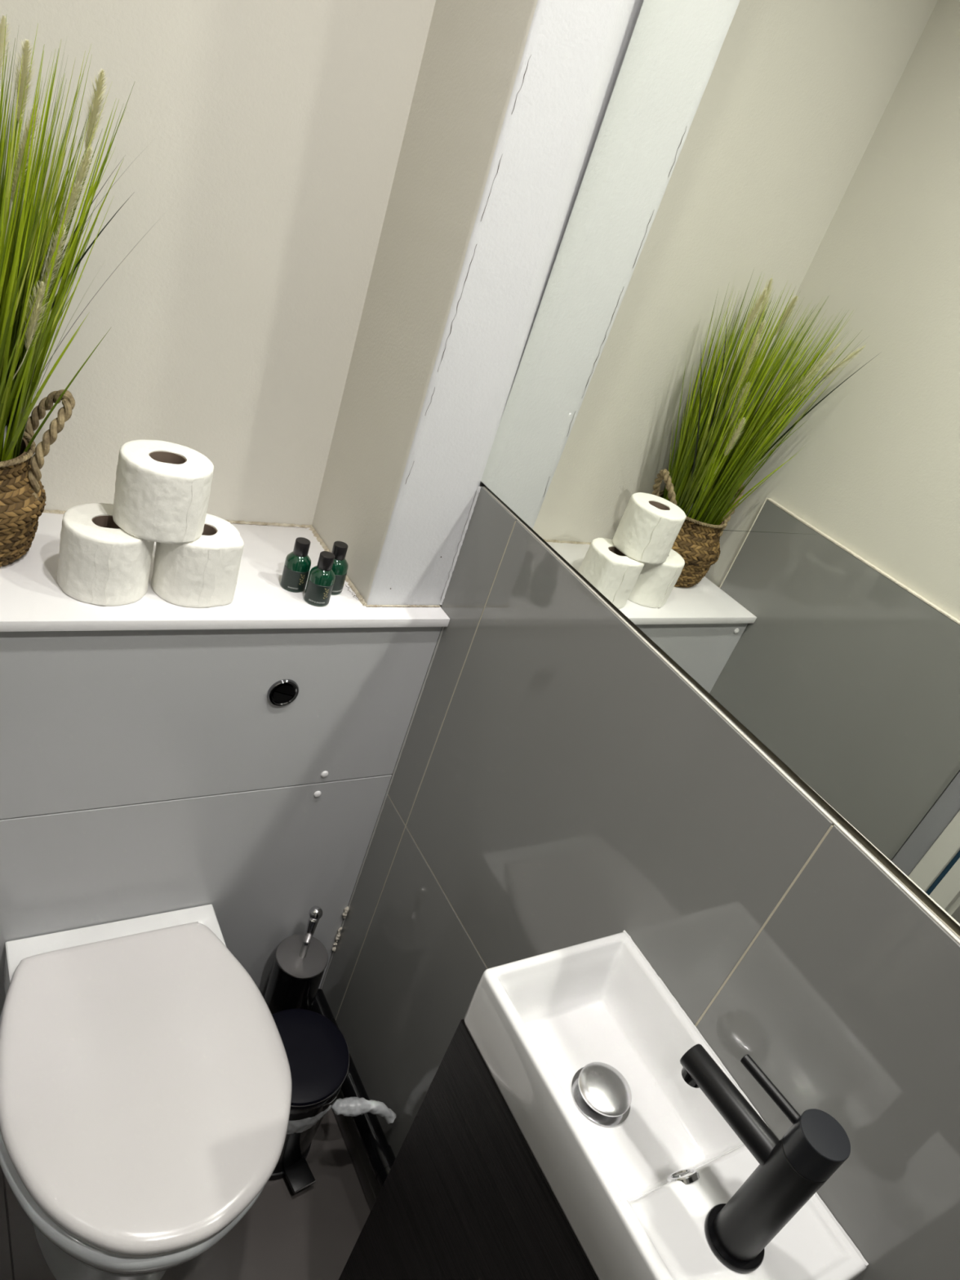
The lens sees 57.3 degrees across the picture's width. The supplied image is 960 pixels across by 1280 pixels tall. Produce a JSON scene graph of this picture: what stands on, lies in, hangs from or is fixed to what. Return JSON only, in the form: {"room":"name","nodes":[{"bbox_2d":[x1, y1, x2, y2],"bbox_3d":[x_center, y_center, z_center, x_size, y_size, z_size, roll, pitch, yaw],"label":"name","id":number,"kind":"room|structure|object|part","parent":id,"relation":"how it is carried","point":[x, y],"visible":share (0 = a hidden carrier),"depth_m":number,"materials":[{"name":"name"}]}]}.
{"room":"bathroom","nodes":[
{"label":"bathroom","id":0,"kind":"room"},
{"bbox_2d":[0,1103,370,1279],"bbox_3d":[-1.019,1.258,0.694,2.800,0.080,2.221,-1,35,-34],"label":"floor","id":1,"kind":"structure","parent":0,"point":[312,1233],"depth_m":1.48,"materials":[{"name":"grey tile"}]},
{"bbox_2d":[0,904,292,1279],"bbox_3d":[-0.527,0.752,1.323,0.376,0.448,0.502,-1,35,-34],"label":"toilet","id":2,"kind":"object","parent":1,"relation":"on","point":[146,1084],"visible":1,"depth_m":1.18,"materials":[{"name":"white ceramic"}]},
{"bbox_3d":[-0.452,0.616,1.210,0.364,0.015,0.425,-1,35,-34],"label":"seat","id":3,"kind":"part","parent":2,"relation":"part of","materials":[{"name":"grey plastic"}]},
{"bbox_2d":[0,626,444,1015],"bbox_3d":[-0.539,0.360,1.427,0.758,0.984,0.109,-1,35,-34],"label":"wall panel","id":4,"kind":"object","parent":1,"relation":"on","point":[246,774],"visible":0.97,"depth_m":1.31,"materials":[{"name":"grey laminate"}]},
{"bbox_3d":[-0.570,0.511,1.476,0.755,0.668,0.016,-1,35,-34],"label":"panel","id":5,"kind":"part","parent":4,"relation":"part of","materials":[{"name":"grey laminate"}]},
{"bbox_3d":[-0.422,0.105,1.240,0.755,0.313,0.016,-1,35,-34],"label":"panel","id":6,"kind":"part","parent":4,"relation":"part of","materials":[{"name":"grey laminate"}]},
{"bbox_2d":[0,509,449,631],"bbox_3d":[-0.431,-0.102,1.240,0.765,0.020,0.282,-1,35,-34],"label":"shelf board","id":7,"kind":"object","parent":4,"relation":"on","point":[32,598],"visible":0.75,"depth_m":1.20,"materials":[{"name":"white laminate"}]},
{"bbox_2d":[0,431,46,566],"bbox_3d":[-0.642,-0.185,1.089,0.188,0.146,0.188,-1,35,-34],"label":"basket","id":8,"kind":"object","parent":7,"relation":"on","point":[22,492],"depth_m":1.08,"materials":[{"name":"wicker"}]},
{"bbox_2d":[0,14,168,566],"bbox_3d":[-0.575,-0.357,0.961,0.263,0.593,0.358,29,30,17],"label":"plant","id":9,"kind":"object","parent":7,"relation":"on","point":[27,300],"visible":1,"depth_m":0.96,"materials":[{"name":"green plant"}]},
{"bbox_3d":[-0.543,-0.249,1.105,0.053,0.136,0.084,-1,35,-34],"label":"handle","id":10,"kind":"part","parent":9,"relation":"part of","materials":[{"name":"wicker"}]},
{"bbox_3d":[-0.482,-0.362,1.005,0.103,0.385,0.022,-1,35,-34],"label":"stray blade","id":11,"kind":"part","parent":9,"relation":"part of","materials":[{"name":"green plant"}]},
{"bbox_3d":[-0.471,-0.380,1.020,0.131,0.407,0.012,-1,35,-34],"label":"stray blade","id":12,"kind":"part","parent":9,"relation":"part of","materials":[{"name":"green plant"}]},
{"bbox_3d":[-0.489,-0.358,1.032,0.117,0.348,0.020,-1,35,-34],"label":"stray blade","id":13,"kind":"part","parent":9,"relation":"part of","materials":[{"name":"green plant"}]},
{"bbox_3d":[-0.467,-0.351,1.038,0.159,0.345,0.005,-1,35,-34],"label":"stray blade","id":14,"kind":"part","parent":9,"relation":"part of","materials":[{"name":"green plant"}]},
{"bbox_2d":[57,502,154,605],"bbox_3d":[-0.475,-0.109,1.119,0.110,0.093,0.106,-1,35,-34],"label":"toilet roll","id":15,"kind":"object","parent":7,"relation":"on","point":[100,563],"visible":0.86,"depth_m":1.08,"materials":[{"name":"white paper"}]},
{"bbox_2d":[112,439,213,543],"bbox_3d":[-0.398,-0.187,1.104,0.111,0.093,0.106,-1,35,-34],"label":"toilet roll","id":16,"kind":"object","parent":15,"relation":"on","point":[162,488],"visible":1,"depth_m":1.07,"materials":[{"name":"white paper"}]},
{"bbox_2d":[151,513,244,607],"bbox_3d":[-0.381,-0.108,1.177,0.104,0.093,0.102,-4,37,-36],"label":"toilet roll","id":17,"kind":"object","parent":7,"relation":"on","point":[203,571],"visible":0.77,"depth_m":1.15,"materials":[{"name":"white paper"}]},
{"bbox_2d":[280,537,311,592],"bbox_3d":[-0.263,-0.110,1.271,0.037,0.076,0.038,-1,35,-34],"label":"toiletry bottle","id":18,"kind":"object","parent":7,"relation":"on","point":[297,564],"visible":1,"depth_m":1.26,"materials":[{"name":"green glass"}]},
{"bbox_2d":[303,551,335,606],"bbox_3d":[-0.226,-0.089,1.258,0.037,0.076,0.038,-1,35,-34],"label":"toiletry bottle","id":19,"kind":"object","parent":7,"relation":"on","point":[321,580],"visible":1,"depth_m":1.25,"materials":[{"name":"green glass"}]},
{"bbox_2d":[330,541,348,595],"bbox_3d":[-0.213,-0.108,1.298,0.037,0.076,0.037,-1,35,-34],"label":"toiletry bottle","id":20,"kind":"object","parent":7,"relation":"on","point":[340,566],"visible":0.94,"depth_m":1.28,"materials":[{"name":"green glass"}]},
{"bbox_2d":[263,906,328,1014],"bbox_3d":[-0.349,0.645,1.640,0.096,0.426,0.096,-1,35,-34],"label":"toilet brush","id":21,"kind":"object","parent":1,"relation":"on","point":[300,962],"visible":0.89,"depth_m":1.59,"materials":[{"name":"black plastic"}]},
{"bbox_3d":[-0.323,0.575,1.599,0.096,0.004,0.096,-1,35,-34],"label":"lid","id":22,"kind":"part","parent":21,"relation":"part of","materials":[{"name":"silver metal"}]},
{"bbox_3d":[-0.307,0.530,1.574,0.018,0.103,0.018,-1,35,-34],"label":"handle","id":23,"kind":"part","parent":21,"relation":"part of","materials":[{"name":"silver metal"}]},
{"bbox_2d":[268,1008,395,1193],"bbox_3d":[-0.309,0.825,1.527,0.266,0.262,0.177,33,31,22],"label":"pedal bin","id":24,"kind":"object","parent":1,"relation":"on","point":[317,1053],"visible":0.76,"depth_m":1.50,"materials":[{"name":"black plastic"}]},
{"bbox_3d":[-0.307,0.703,1.486,0.174,0.021,0.174,-1,35,-34],"label":"lid","id":25,"kind":"part","parent":24,"relation":"part of","materials":[{"name":"black plastic"}]},
{"bbox_2d":[338,1018,598,1279],"bbox_3d":[0.026,0.861,1.095,0.199,0.820,0.378,-1,35,-34],"label":"vanity cabinet","id":26,"kind":"object","parent":1,"relation":"on","point":[464,1195],"visible":0.4,"depth_m":0.97,"materials":[{"name":"black wood"}]},
{"bbox_2d":[0,0,435,524],"bbox_3d":[-0.456,-0.366,1.284,1.150,2.530,0.100,-1,35,-34],"label":"wall","id":27,"kind":"structure","parent":0,"point":[272,132],"depth_m":1.15,"materials":[{"name":"paint"}]},
{"bbox_2d":[311,0,644,605],"bbox_3d":[0.057,-0.721,1.089,0.158,1.450,0.260,-1,35,-34],"label":"pillar","id":28,"kind":"structure","parent":0,"point":[511,99],"depth_m":1.14,"materials":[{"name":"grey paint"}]},
{"bbox_2d":[320,486,959,1279],"bbox_3d":[0.433,0.179,0.823,0.200,2.450,2.071,-1,35,-34],"label":"wall","id":29,"kind":"structure","parent":0,"point":[556,784],"depth_m":1.01,"materials":[{"name":"tile"}]},
{"bbox_2d":[311,988,395,1188],"bbox_3d":[-0.211,0.857,1.589,0.045,0.048,0.517,-1,35,-34],"label":"baseboard","id":30,"kind":"structure","parent":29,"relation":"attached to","point":[381,1157],"depth_m":1.56,"materials":[{"name":"black plastic"}]},
{"bbox_2d":[330,1088,381,1210],"bbox_3d":[-0.233,0.922,1.640,0.032,0.040,0.532,-1,35,-34],"label":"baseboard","id":31,"kind":"structure","parent":29,"relation":"attached to","point":[371,1187],"depth_m":1.60,"materials":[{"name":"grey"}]},
{"bbox_2d":[463,930,868,1279],"bbox_3d":[0.162,0.486,0.876,0.203,0.086,0.379,-1,35,-34],"label":"basin","id":32,"kind":"object","parent":29,"relation":"attached to","point":[584,1044],"visible":0.91,"depth_m":0.89,"materials":[{"name":"white ceramic"}]},
{"bbox_2d":[680,1044,850,1273],"bbox_3d":[0.226,0.431,0.763,0.054,0.166,0.146,-1,35,-34],"label":"mixer tap","id":33,"kind":"object","parent":32,"relation":"on","point":[792,1169],"visible":1,"depth_m":0.73,"materials":[{"name":"black metal"}]},
{"bbox_3d":[0.218,0.404,0.763,0.025,0.025,0.106,-5,37,-38],"label":"spout","id":34,"kind":"part","parent":33,"relation":"part of","materials":[{"name":"black metal"}]},
{"bbox_3d":[0.242,0.373,0.730,0.009,0.009,0.062,-5,37,-38],"label":"lever rod","id":35,"kind":"part","parent":33,"relation":"part of","materials":[{"name":"black metal"}]},
{"bbox_2d":[480,0,959,926],"bbox_3d":[0.594,-0.215,0.428,0.017,1.150,1.734,-2,36,-34],"label":"wall mirror","id":36,"kind":"object","parent":29,"relation":"attached to","point":[732,408],"visible":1,"depth_m":0.85,"materials":[{"name":"silver mirror"}]},
{"bbox_2d":[483,486,959,944],"bbox_3d":[0.417,0.279,0.675,0.004,0.002,1.770,-1,35,-34],"label":"trim","id":37,"kind":"structure","parent":29,"relation":"attached to","point":[913,898],"depth_m":0.88,"materials":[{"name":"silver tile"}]}
]}

